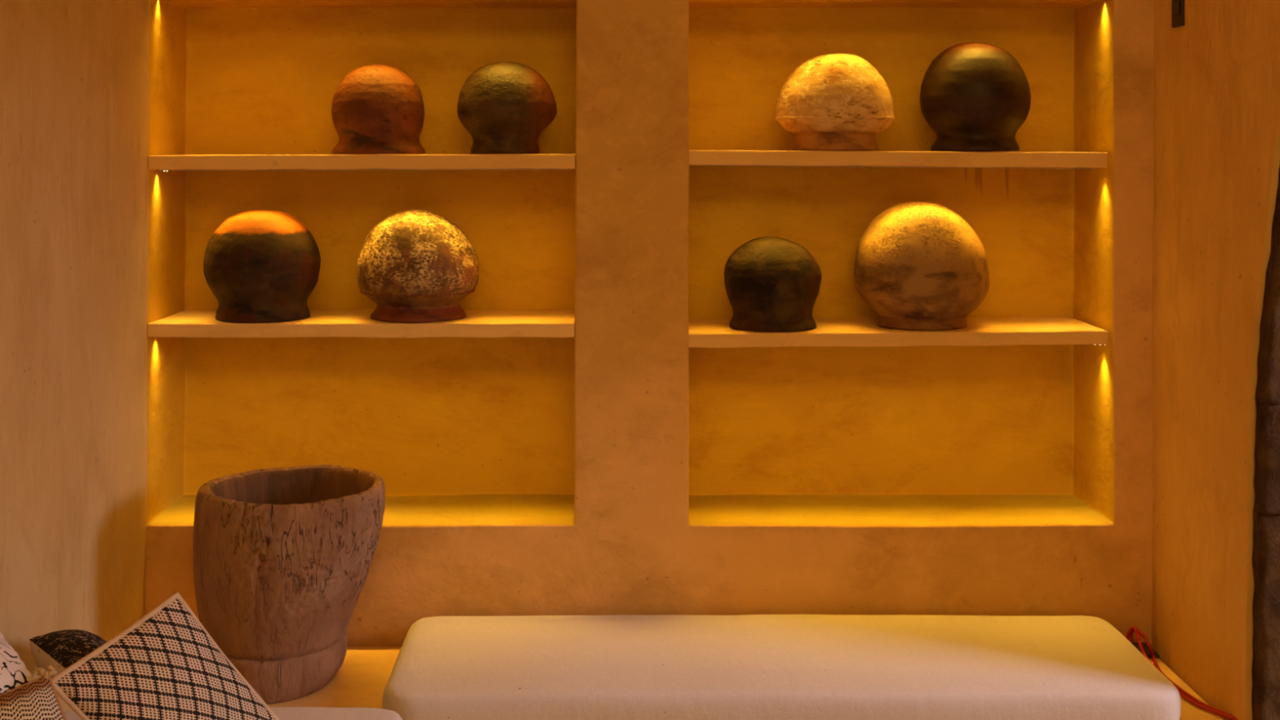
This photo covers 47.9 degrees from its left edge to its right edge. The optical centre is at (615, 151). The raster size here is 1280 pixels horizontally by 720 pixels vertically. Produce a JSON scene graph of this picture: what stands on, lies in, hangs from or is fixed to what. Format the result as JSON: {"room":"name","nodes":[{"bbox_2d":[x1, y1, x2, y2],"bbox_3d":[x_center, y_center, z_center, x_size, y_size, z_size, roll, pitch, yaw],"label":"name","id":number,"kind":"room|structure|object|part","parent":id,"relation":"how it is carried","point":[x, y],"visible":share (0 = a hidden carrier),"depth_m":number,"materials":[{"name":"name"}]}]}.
{"room":"living room","nodes":[
{"label":"living room","id":0,"kind":"room"},
{"bbox_2d":[0,0,148,711],"bbox_3d":[-1.111,0.045,1.110,0.027,3.158,4.627,0,0,0],"label":"wall","id":1,"kind":"structure","parent":0,"point":[74,73],"depth_m":2.94,"materials":[{"name":"paint"}]},
{"bbox_2d":[145,0,1154,646],"bbox_3d":[0.167,0.045,3.569,2.818,3.154,0.302,0,0,0],"label":"wall","id":2,"kind":"structure","parent":0,"point":[619,465],"depth_m":3.72,"materials":[{"name":"paint"}]},
{"bbox_2d":[147,309,574,337],"bbox_3d":[-0.604,0.425,3.569,1.014,0.038,0.300,0,0,0],"label":"shelf","id":3,"kind":"object","parent":2,"relation":"attached to","point":[482,323],"visible":0.85,"depth_m":3.42,"materials":[{"name":"paint"}]},
{"bbox_2d":[203,209,320,322],"bbox_3d":[-0.866,0.274,3.538,0.281,0.263,0.280,0,0,0],"label":"clay pot","id":4,"kind":"object","parent":3,"relation":"on","point":[260,265],"visible":1,"depth_m":3.44,"materials":[{"name":"brown ceramic"}]},
{"bbox_2d":[356,209,479,322],"bbox_3d":[-0.485,0.274,3.545,0.299,0.263,0.300,0,0,0],"label":"clay pot","id":5,"kind":"object","parent":3,"relation":"on","point":[416,265],"visible":1,"depth_m":3.44,"materials":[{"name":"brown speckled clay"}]},
{"bbox_2d":[148,153,575,171],"bbox_3d":[-0.602,0.025,3.569,1.014,0.043,0.300,0,0,0],"label":"shelf","id":6,"kind":"object","parent":2,"relation":"attached to","point":[502,161],"visible":0.98,"depth_m":3.42,"materials":[{"name":"paint"}]},
{"bbox_2d":[331,64,425,153],"bbox_3d":[-0.581,-0.106,3.540,0.228,0.220,0.227,0,0,0],"label":"clay pot","id":7,"kind":"object","parent":6,"relation":"on","point":[376,108],"visible":1,"depth_m":3.45,"materials":[{"name":"brown ceramic"}]},
{"bbox_2d":[457,61,556,153],"bbox_3d":[-0.266,-0.110,3.545,0.245,0.226,0.245,0,0,0],"label":"clay pot","id":8,"kind":"object","parent":6,"relation":"on","point":[505,107],"visible":1,"depth_m":3.46,"materials":[{"name":"brown ceramic"}]},
{"bbox_2d":[688,316,1108,347],"bbox_3d":[0.679,0.446,3.569,1.013,0.044,0.300,0,0,0],"label":"shelf","id":9,"kind":"object","parent":2,"relation":"attached to","point":[1001,331],"visible":0.87,"depth_m":3.42,"materials":[{"name":"paint"}]},
{"bbox_2d":[724,236,821,332],"bbox_3d":[0.386,0.318,3.530,0.238,0.221,0.237,0,0,0],"label":"clay pot","id":10,"kind":"object","parent":9,"relation":"on","point":[772,284],"visible":1,"depth_m":3.44,"materials":[{"name":"black ceramic"}]},
{"bbox_2d":[853,201,989,330],"bbox_3d":[0.754,0.275,3.550,0.327,0.303,0.324,0,0,0],"label":"clay pot","id":11,"kind":"object","parent":9,"relation":"on","point":[918,265],"visible":1,"depth_m":3.43,"materials":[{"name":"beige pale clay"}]},
{"bbox_2d":[688,150,1107,168],"bbox_3d":[0.672,0.018,3.569,0.998,0.046,0.300,0,0,0],"label":"shelf","id":12,"kind":"object","parent":2,"relation":"attached to","point":[1056,160],"visible":0.95,"depth_m":3.42,"materials":[{"name":"paint"}]},
{"bbox_2d":[774,53,894,150],"bbox_3d":[0.541,-0.123,3.545,0.291,0.237,0.292,0,0,0],"label":"clay pot","id":13,"kind":"object","parent":12,"relation":"on","point":[831,101],"visible":1,"depth_m":3.44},
{"bbox_2d":[920,42,1031,151],"bbox_3d":[0.887,-0.137,3.549,0.270,0.268,0.270,0,0,0],"label":"clay pot","id":14,"kind":"object","parent":12,"relation":"on","point":[975,96],"visible":1,"depth_m":3.46,"materials":[{"name":"black ceramic"}]},
{"bbox_2d":[1151,0,1279,719],"bbox_3d":[1.438,0.045,1.110,0.337,3.154,4.627,0,0,0],"label":"wall","id":15,"kind":"structure","parent":0,"point":[1216,75],"depth_m":3.08,"materials":[{"name":"paint"}]},
{"bbox_2d":[1171,0,1184,27],"bbox_3d":[1.275,-0.362,3.263,0.014,0.156,0.061,0,0,0],"label":"wall switch","id":16,"kind":"object","parent":15,"relation":"attached to","point":[1177,6],"visible":1,"depth_m":3.25,"materials":[{"name":"black"}]},
{"bbox_2d":[1251,166,1279,719],"bbox_3d":[1.453,0.730,2.684,0.351,1.780,0.434,0,0,0],"label":"door frame","id":17,"kind":"structure","parent":15,"relation":"attached to","point":[1265,699],"depth_m":2.86,"materials":[{"name":"brown wood"}]},
{"bbox_3d":[1.627,1.650,1.160,5.693,0.060,4.720,0,0,0],"label":"floor","id":18,"kind":"structure","parent":0,"visible":0},
{"bbox_2d":[266,646,1224,719],"bbox_3d":[0.077,1.394,2.056,2.369,0.452,2.712,0,0,0],"label":"bench","id":19,"kind":"object","parent":18,"relation":"on","point":[362,679],"visible":0.19,"depth_m":3.15,"materials":[{"name":"paint"}]},
{"bbox_2d":[63,709,82,719],"bbox_3d":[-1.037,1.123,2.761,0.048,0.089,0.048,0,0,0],"label":"seat cushion","id":20,"kind":"object","parent":19,"relation":"on","point":[69,714],"depth_m":2.78,"materials":[{"name":"white fabric"}]},
{"bbox_2d":[0,631,34,694],"bbox_3d":[-1.056,0.864,2.385,0.150,0.087,0.228,0,0,25],"label":"throw pillow","id":21,"kind":"object","parent":20,"relation":"on","point":[14,673],"visible":0.85,"depth_m":2.39,"materials":[{"name":"beige fabric"}]},
{"bbox_2d":[0,665,66,719],"bbox_3d":[-0.925,0.928,2.095,0.270,0.270,0.137,0,0,-44],"label":"throw pillow","id":22,"kind":"object","parent":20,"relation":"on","point":[37,699],"visible":1,"depth_m":2.16,"materials":[{"name":"beige fabric"}]},
{"bbox_2d":[29,629,106,678],"bbox_3d":[-0.973,0.924,2.613,0.159,0.122,0.372,0,0,-40],"label":"throw pillow","id":23,"kind":"object","parent":20,"relation":"on","point":[61,649],"visible":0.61,"depth_m":2.54,"materials":[{"name":"black fabric"}]},
{"bbox_3d":[-0.973,0.931,2.613,0.159,0.107,0.372,0,0,-40],"label":"panel","id":24,"kind":"part","parent":23,"relation":"part of","materials":[{"name":"beige fabric"}]},
{"bbox_2d":[51,591,279,719],"bbox_3d":[-0.768,0.907,2.477,0.160,0.285,0.416,0,0,43],"label":"throw pillow","id":25,"kind":"object","parent":20,"relation":"on","point":[166,665],"visible":1,"depth_m":2.42,"materials":[{"name":"beige fabric"}]},
{"bbox_2d":[192,464,385,703],"bbox_3d":[-0.719,0.950,3.190,0.415,0.438,0.410,0,0,0],"label":"mortar","id":26,"kind":"object","parent":19,"relation":"on","point":[282,557],"visible":0.9,"depth_m":3.04,"materials":[{"name":"brown wood"}]},
{"bbox_2d":[269,706,402,719],"bbox_3d":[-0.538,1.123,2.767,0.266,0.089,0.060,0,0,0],"label":"seat cushion","id":27,"kind":"object","parent":19,"relation":"on","point":[322,713],"depth_m":2.79,"materials":[{"name":"white fabric"}]},
{"bbox_2d":[382,614,1181,719],"bbox_3d":[0.339,1.121,3.141,1.635,0.093,0.513,0,0,0],"label":"seat cushion","id":28,"kind":"object","parent":19,"relation":"on","point":[614,667],"visible":1,"depth_m":3.00,"materials":[{"name":"white fabric"}]},
{"bbox_2d":[1130,642,1159,657],"bbox_3d":[1.219,1.163,3.365,0.075,0.012,0.086,0,0,0],"label":"power socket","id":29,"kind":"object","parent":19,"relation":"on","point":[1135,645],"visible":0.3,"depth_m":3.35,"materials":[{"name":"black"}]},
{"bbox_2d":[1133,644,1141,652],"bbox_3d":[1.210,1.159,3.360,0.033,0.005,0.036,0,0,0],"label":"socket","id":30,"kind":"object","parent":29,"relation":"attached to","point":[1136,646],"depth_m":3.36,"materials":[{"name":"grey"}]},
{"bbox_2d":[1125,626,1237,719],"bbox_3d":[1.236,1.261,3.100,0.055,0.318,0.533,0,0,-5],"label":"cable","id":31,"kind":"object","parent":19,"relation":"on","point":[1183,693],"visible":0.79,"depth_m":3.11,"materials":[{"name":"red plastic"}]}
]}

